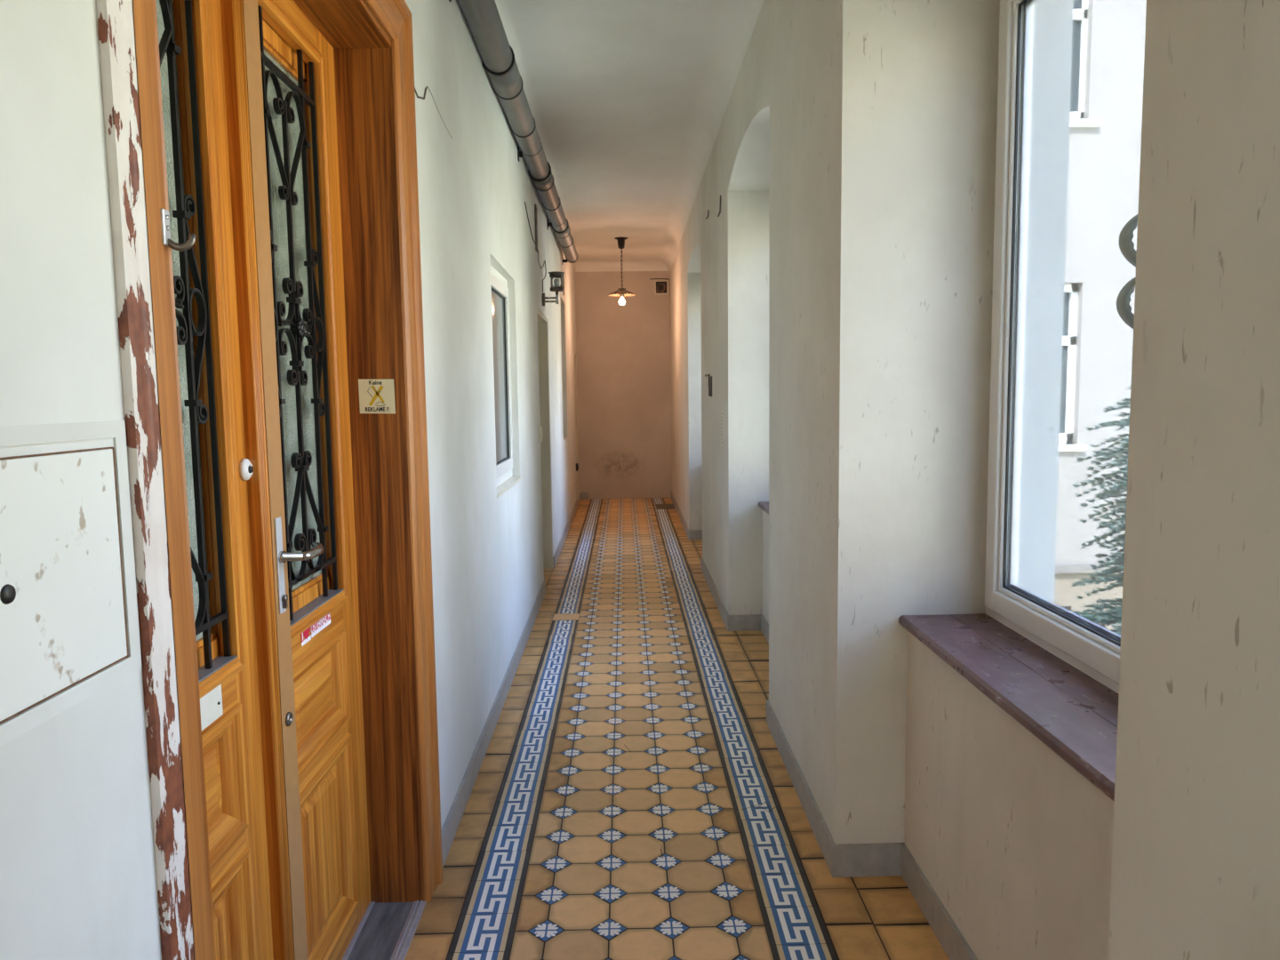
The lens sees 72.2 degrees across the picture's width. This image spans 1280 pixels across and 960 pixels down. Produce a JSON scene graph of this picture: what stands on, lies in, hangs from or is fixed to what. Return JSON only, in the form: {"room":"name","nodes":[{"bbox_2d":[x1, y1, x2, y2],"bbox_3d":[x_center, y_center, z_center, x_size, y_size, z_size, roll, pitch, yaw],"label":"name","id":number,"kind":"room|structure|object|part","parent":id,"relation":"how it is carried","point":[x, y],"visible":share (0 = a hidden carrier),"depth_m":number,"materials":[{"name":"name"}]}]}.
{"room":"apartment building corridor","nodes":[
{"label":"apartment building corridor","id":0,"kind":"room"},
{"bbox_2d":[0,0,579,959],"bbox_3d":[-0.944,-0.663,4.827,0.476,3.420,16.170,-1,5,-1],"label":"wall","id":1,"kind":"structure","parent":0,"point":[78,871],"depth_m":1.09,"materials":[{"name":"paint"}]},
{"bbox_2d":[0,420,141,746],"bbox_3d":[-0.627,0.102,0.876,0.010,0.310,0.428,-1,5,-1],"label":"panel","id":2,"kind":"object","parent":1,"relation":"attached to","point":[65,615],"visible":1,"depth_m":0.95,"materials":[{"name":"paint"}]},
{"bbox_2d":[96,0,443,959],"bbox_3d":[-0.753,0.029,1.855,0.271,2.626,1.577,-1,5,-1],"label":"door","id":3,"kind":"structure","parent":1,"relation":"in","point":[280,135],"depth_m":1.95,"materials":[{"name":"wood"}]},
{"bbox_2d":[160,208,196,251],"bbox_3d":[-0.612,-0.330,1.161,0.042,0.054,0.018,-2,6,-14],"label":"coat hook","id":4,"kind":"object","parent":3,"relation":"attached to","point":[166,241],"visible":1,"depth_m":1.16,"materials":[{"name":"metal"}]},
{"bbox_3d":[-0.627,-0.333,1.157,0.008,0.047,0.018,-1,5,-1],"label":"plate","id":5,"kind":"part","parent":4,"relation":"part of","materials":[{"name":"metal"}]},
{"bbox_3d":[-0.878,-0.309,1.533,0.004,1.299,0.418,-1,5,-1],"label":"glass pane","id":6,"kind":"part","parent":3,"relation":"part of","materials":[{"name":"clear glass"}]},
{"bbox_2d":[159,0,230,669],"bbox_3d":[-0.835,-0.308,1.517,0.034,1.375,0.396,-1,5,-1],"label":"iron grille","id":7,"kind":"object","parent":3,"relation":"attached to","point":[213,652],"depth_m":1.68,"materials":[{"name":"black metal"}]},
{"bbox_3d":[-0.873,-0.309,1.528,0.030,1.499,0.548,-1,5,-1],"label":"glazing frame","id":8,"kind":"part","parent":3,"relation":"part of","materials":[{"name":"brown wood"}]},
{"bbox_3d":[-0.814,0.431,1.650,0.006,0.063,0.112,-1,5,-1],"label":"name plate","id":9,"kind":"part","parent":3,"relation":"part of","materials":[{"name":"beige plastic"}]},
{"bbox_3d":[-0.834,0.606,1.601,0.015,0.252,0.398,-1,5,-1],"label":"panel","id":10,"kind":"part","parent":3,"relation":"part of","materials":[{"name":"brown wood"}]},
{"bbox_3d":[-0.836,-0.308,1.513,0.035,1.447,0.466,-1,5,-1],"label":"glazing moulding","id":11,"kind":"part","parent":3,"relation":"part of","materials":[{"name":"brown wood"}]},
{"bbox_3d":[-0.829,1.029,1.642,0.015,0.486,0.398,-1,5,-1],"label":"panel","id":12,"kind":"part","parent":3,"relation":"part of","materials":[{"name":"brown wood"}]},
{"bbox_3d":[-0.821,0.606,1.601,0.026,0.264,0.410,-1,5,-1],"label":"panel moulding","id":13,"kind":"part","parent":3,"relation":"part of","materials":[{"name":"brown wood"}]},
{"bbox_3d":[-0.815,1.029,1.642,0.026,0.498,0.410,-1,5,-1],"label":"panel moulding","id":14,"kind":"part","parent":3,"relation":"part of","materials":[{"name":"brown wood"}]},
{"bbox_3d":[-0.796,0.189,1.942,0.004,0.213,0.032,-1,5,-1],"label":"handle plate","id":15,"kind":"part","parent":3,"relation":"part of","materials":[{"name":"metal"}]},
{"bbox_3d":[-0.869,-0.369,2.147,0.004,1.299,0.412,-1,5,-1],"label":"glass pane","id":16,"kind":"part","parent":3,"relation":"part of","materials":[{"name":"clear glass"}]},
{"bbox_3d":[-0.864,-0.368,2.142,0.030,1.499,0.542,-1,5,-1],"label":"glazing frame","id":17,"kind":"part","parent":3,"relation":"part of","materials":[{"name":"brown wood"}]},
{"bbox_2d":[257,5,337,620],"bbox_3d":[-0.826,-0.367,2.122,0.034,1.375,0.396,-1,5,-1],"label":"iron grille","id":18,"kind":"object","parent":3,"relation":"attached to","point":[275,34],"depth_m":2.16,"materials":[{"name":"black metal"}]},
{"bbox_3d":[-0.763,0.164,1.999,0.065,0.027,0.145,-1,5,-1],"label":"handle","id":19,"kind":"part","parent":3,"relation":"part of","materials":[{"name":"metal"}]},
{"bbox_3d":[-0.827,-0.367,2.128,0.035,1.447,0.460,-1,5,-1],"label":"glazing moulding","id":20,"kind":"part","parent":3,"relation":"part of","materials":[{"name":"brown wood"}]},
{"bbox_3d":[-0.825,0.547,2.216,0.015,0.252,0.392,-1,5,-1],"label":"panel","id":21,"kind":"part","parent":3,"relation":"part of","materials":[{"name":"brown wood"}]},
{"bbox_2d":[300,612,330,646],"bbox_3d":[-0.806,0.361,2.187,0.001,0.050,0.210,-1,5,-1],"label":"sticker","id":22,"kind":"object","parent":3,"relation":"attached to","point":[321,624],"visible":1,"depth_m":2.18,"materials":[{"name":"white paper"}]},
{"bbox_3d":[-0.812,0.547,2.216,0.026,0.264,0.404,-1,5,-1],"label":"panel moulding","id":23,"kind":"part","parent":3,"relation":"part of","materials":[{"name":"brown wood"}]},
{"bbox_3d":[-0.820,0.970,2.256,0.015,0.486,0.392,-1,5,-1],"label":"panel","id":24,"kind":"part","parent":3,"relation":"part of","materials":[{"name":"brown wood"}]},
{"bbox_3d":[-0.806,0.970,2.257,0.026,0.498,0.404,-1,5,-1],"label":"panel moulding","id":25,"kind":"part","parent":3,"relation":"part of","materials":[{"name":"brown wood"}]},
{"bbox_2d":[358,379,395,413],"bbox_3d":[-0.742,-0.235,2.474,0.101,0.098,0.002,-1,5,-1],"label":"sticker","id":26,"kind":"object","parent":3,"relation":"attached to","point":[375,396],"visible":1,"depth_m":2.47,"materials":[{"name":"yellow paper"}]},
{"bbox_2d":[414,86,452,138],"bbox_3d":[-0.682,-1.227,2.899,0.008,0.086,0.670,-1,5,-1],"label":"loose wire","id":27,"kind":"object","parent":1,"relation":"attached to","point":[427,87],"visible":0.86,"depth_m":2.77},
{"bbox_2d":[490,264,520,498],"bbox_3d":[-0.775,-0.537,4.697,0.136,1.170,0.980,-1,5,-1],"label":"window","id":28,"kind":"structure","parent":1,"relation":"in","point":[500,290],"depth_m":4.89,"materials":[{"name":"white plastic"}]},
{"bbox_3d":[-0.773,-0.550,4.696,0.004,0.921,0.786,-1,5,-1],"label":"pane","id":29,"kind":"part","parent":28,"relation":"part of","materials":[{"name":"grey glass"}]},
{"bbox_3d":[-0.786,-0.547,4.696,0.054,1.150,0.980,-1,5,-1],"label":"frame","id":30,"kind":"part","parent":28,"relation":"part of","materials":[{"name":"white plastic"}]},
{"bbox_3d":[-0.767,0.036,4.752,0.136,0.018,0.980,-1,5,-1],"label":"sill","id":31,"kind":"part","parent":28,"relation":"part of","materials":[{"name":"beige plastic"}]},
{"bbox_2d":[441,492,580,867],"bbox_3d":[-0.694,0.994,4.891,0.032,0.102,15.970,-1,5,-1],"label":"baseboard","id":32,"kind":"structure","parent":1,"relation":"attached to","point":[451,825],"depth_m":3.80,"materials":[{"name":"grey paint"}]},
{"bbox_2d":[448,0,578,264],"bbox_3d":[-0.649,-1.849,3.295,0.179,0.177,12.935,-1,5,-1],"label":"drain pipe","id":33,"kind":"object","parent":1,"relation":"attached to","point":[483,18],"visible":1,"depth_m":4.45,"materials":[{"name":"grey metal"}]},
{"bbox_2d":[486,59,521,98],"bbox_3d":[-0.653,-1.946,4.182,0.146,0.146,0.320,-1,5,-1],"label":"socket","id":34,"kind":"object","parent":33,"relation":"attached to","point":[507,84],"depth_m":4.17,"materials":[{"name":"grey plastic"}]},
{"bbox_2d":[531,172,553,190],"bbox_3d":[-0.689,-2.135,6.152,0.146,0.146,0.280,-1,5,-1],"label":"socket","id":35,"kind":"object","parent":33,"relation":"attached to","point":[547,183],"depth_m":6.14,"materials":[{"name":"grey plastic"}]},
{"bbox_2d":[553,226,569,238],"bbox_3d":[-0.724,-2.318,8.053,0.146,0.146,0.260,-1,5,-1],"label":"socket","id":36,"kind":"object","parent":33,"relation":"attached to","point":[564,234],"depth_m":8.04,"materials":[{"name":"grey plastic"}]},
{"bbox_2d":[524,201,546,292],"bbox_3d":[-0.759,-1.674,6.548,0.023,0.439,1.624,-1,5,-1],"label":"cable","id":37,"kind":"object","parent":1,"relation":"attached to","point":[524,202],"visible":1,"depth_m":6.52,"materials":[{"name":"black plastic"}]},
{"bbox_2d":[534,204,537,252],"bbox_3d":[-0.767,-1.860,6.489,0.019,0.330,0.100,-1,5,-1],"label":"duct","id":38,"kind":"object","parent":1,"relation":"attached to","point":[535,205],"visible":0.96,"depth_m":6.45,"materials":[{"name":"metal"}]},
{"bbox_2d":[537,310,552,568],"bbox_3d":[-0.866,-0.253,7.134,0.195,2.160,0.960,-1,5,-1],"label":"door","id":39,"kind":"structure","parent":1,"relation":"in","point":[542,321],"depth_m":7.58,"materials":[{"name":"paint"}]},
{"bbox_2d":[541,271,564,305],"bbox_3d":[-0.687,-1.516,6.976,0.184,0.264,0.132,-1,5,-1],"label":"wall lantern","id":40,"kind":"object","parent":1,"relation":"attached to","point":[556,275],"visible":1,"depth_m":6.95,"materials":[{"name":"metal"}]},
{"bbox_3d":[-0.766,-1.436,6.982,0.024,0.104,0.104,-1,5,-1],"label":"wall plate","id":41,"kind":"part","parent":40,"relation":"part of","materials":[{"name":"metal"}]},
{"bbox_3d":[-0.703,-1.456,6.981,0.110,0.110,0.023,-1,5,-1],"label":"arm","id":42,"kind":"part","parent":40,"relation":"part of","materials":[{"name":"metal"}]},
{"bbox_3d":[-0.662,-1.572,6.971,0.100,0.082,0.100,-1,5,-1],"label":"lantern glass","id":43,"kind":"part","parent":40,"relation":"part of","materials":[{"name":"glass"}]},
{"bbox_3d":[-0.662,-1.567,6.971,0.048,0.072,0.048,-1,5,-1],"label":"lantern bulb","id":44,"kind":"part","parent":40,"relation":"part of","materials":[{"name":"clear glass"}]},
{"bbox_2d":[562,273,564,295],"bbox_3d":[-0.847,-2.170,9.718,0.013,0.240,0.070,-1,5,-1],"label":"duct","id":45,"kind":"object","parent":1,"relation":"attached to","point":[564,274],"visible":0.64,"depth_m":9.69,"materials":[{"name":"metal"}]},
{"bbox_2d":[574,354,578,500],"bbox_3d":[-0.989,-0.708,12.293,0.195,2.080,0.600,-1,5,-1],"label":"door","id":46,"kind":"structure","parent":1,"relation":"in","point":[575,374],"depth_m":12.55,"materials":[{"name":"paint"}]},
{"bbox_2d":[575,271,671,499],"bbox_3d":[-0.114,-1.441,12.791,2.450,3.420,0.200,-1,5,-1],"label":"wall","id":47,"kind":"structure","parent":0,"point":[623,351],"depth_m":12.70,"materials":[{"name":"paint"}]},
{"bbox_2d":[580,492,589,499],"bbox_3d":[-0.814,0.231,12.823,0.139,0.105,0.030,-1,5,-1],"label":"baseboard","id":48,"kind":"structure","parent":47,"relation":"attached to","point":[583,495],"depth_m":12.81,"materials":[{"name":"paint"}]},
{"bbox_2d":[654,280,668,294],"bbox_3d":[0.306,-2.759,12.567,0.196,0.200,0.014,-1,5,-1],"label":"air vent","id":49,"kind":"object","parent":47,"relation":"in","point":[660,286],"visible":1,"depth_m":12.57,"materials":[{"name":"metal"}]},
{"bbox_2d":[495,0,763,271],"bbox_3d":[-0.108,-2.264,4.588,1.344,0.170,15.970,-1,5,-1],"label":"ceiling","id":50,"kind":"structure","parent":0,"point":[628,100],"depth_m":5.67,"materials":[{"name":"paint"}]},
{"bbox_2d":[608,237,635,304],"bbox_3d":[-0.223,-2.531,10.665,0.336,0.800,0.336,-1,5,-1],"label":"pendant lamp","id":51,"kind":"object","parent":50,"relation":"hanging from","point":[621,292],"visible":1,"depth_m":10.64,"materials":[{"name":"black metal"}]},
{"bbox_3d":[-0.219,-2.279,10.689,0.336,0.072,0.336,-1,5,-1],"label":"lamp shade","id":52,"kind":"part","parent":51,"relation":"part of","materials":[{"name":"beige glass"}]},
{"bbox_3d":[-0.223,-2.566,10.661,0.019,0.490,0.019,5,8,44],"label":"chain","id":53,"kind":"part","parent":51,"relation":"part of","materials":[{"name":"metal"}]},
{"bbox_3d":[-0.218,-2.180,10.698,0.084,0.095,0.084,-1,5,-1],"label":"bulb","id":54,"kind":"part","parent":51,"relation":"part of","materials":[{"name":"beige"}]},
{"bbox_2d":[404,497,949,959],"bbox_3d":[0.081,1.028,4.953,2.300,0.006,16.063,-1,5,-1],"label":"floor","id":55,"kind":"structure","parent":0,"point":[634,796],"depth_m":3.22,"materials":[{"name":"tile"}]},
{"bbox_2d":[669,0,1279,959],"bbox_3d":[0.892,-0.690,4.859,0.691,3.420,16.170,-1,5,-1],"label":"wall","id":56,"kind":"structure","parent":0,"point":[836,303],"depth_m":2.52,"materials":[{"name":"paint"}]},
{"bbox_2d":[704,374,711,396],"bbox_3d":[0.520,-0.723,6.698,0.022,0.173,0.451,-1,5,-1],"label":"box","id":57,"kind":"object","parent":56,"relation":"attached to","point":[706,375],"visible":1,"depth_m":6.58,"materials":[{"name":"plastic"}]},
{"bbox_2d":[717,195,720,216],"bbox_3d":[0.516,-1.780,5.706,0.014,0.134,0.034,-4,6,-32],"label":"wall hook","id":58,"kind":"object","parent":56,"relation":"attached to","point":[720,196],"visible":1,"depth_m":5.70,"materials":[{"name":"metal"}]},
{"bbox_2d":[720,410,723,447],"bbox_3d":[0.545,-0.341,5.820,0.004,0.240,0.090,-1,5,-1],"label":"strip","id":59,"kind":"object","parent":56,"relation":"attached to","point":[722,427],"visible":1,"depth_m":5.81,"materials":[{"name":"beige plastic"}]},
{"bbox_2d":[758,501,768,514],"bbox_3d":[0.935,-0.788,4.638,0.383,2.065,1.592,-1,5,-1],"label":"window","id":60,"kind":"structure","parent":56,"relation":"in","point":[764,505],"depth_m":5.36,"materials":[{"name":"white plastic"}]},
{"bbox_2d":[670,490,977,959],"bbox_3d":[0.683,0.974,4.914,0.250,0.102,15.970,-1,5,-1],"label":"baseboard","id":61,"kind":"structure","parent":56,"relation":"attached to","point":[880,859],"depth_m":2.73,"materials":[{"name":"grey paint"}]},
{"bbox_2d":[898,0,1146,801],"bbox_3d":[0.979,-0.517,1.821,0.383,2.065,1.512,-1,5,-1],"label":"window","id":62,"kind":"structure","parent":56,"relation":"in","point":[1045,647],"depth_m":2.17,"materials":[{"name":"white plastic"}]},
{"bbox_3d":[0.932,0.495,1.917,0.263,0.032,1.512,-1,5,-1],"label":"sill","id":63,"kind":"part","parent":62,"relation":"part of","materials":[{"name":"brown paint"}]},
{"bbox_3d":[1.087,-0.433,1.837,0.070,1.832,1.500,-1,5,-1],"label":"frame","id":64,"kind":"part","parent":62,"relation":"part of","materials":[{"name":"white plastic"}]},
{"bbox_3d":[1.059,-0.462,2.140,0.002,1.620,0.678,-1,5,-1],"label":"pane","id":65,"kind":"part","parent":62,"relation":"part of","materials":[{"name":"clear glass"}]},
{"bbox_3d":[1.007,-0.360,1.782,0.069,0.136,0.034,-1,5,-1],"label":"pull handle","id":66,"kind":"part","parent":62,"relation":"part of","materials":[{"name":"grey plastic"}]},
{"bbox_3d":[1.006,-0.485,1.770,0.069,0.136,0.034,-1,5,-1],"label":"pull handle","id":67,"kind":"part","parent":62,"relation":"part of","materials":[{"name":"grey plastic"}]}
]}

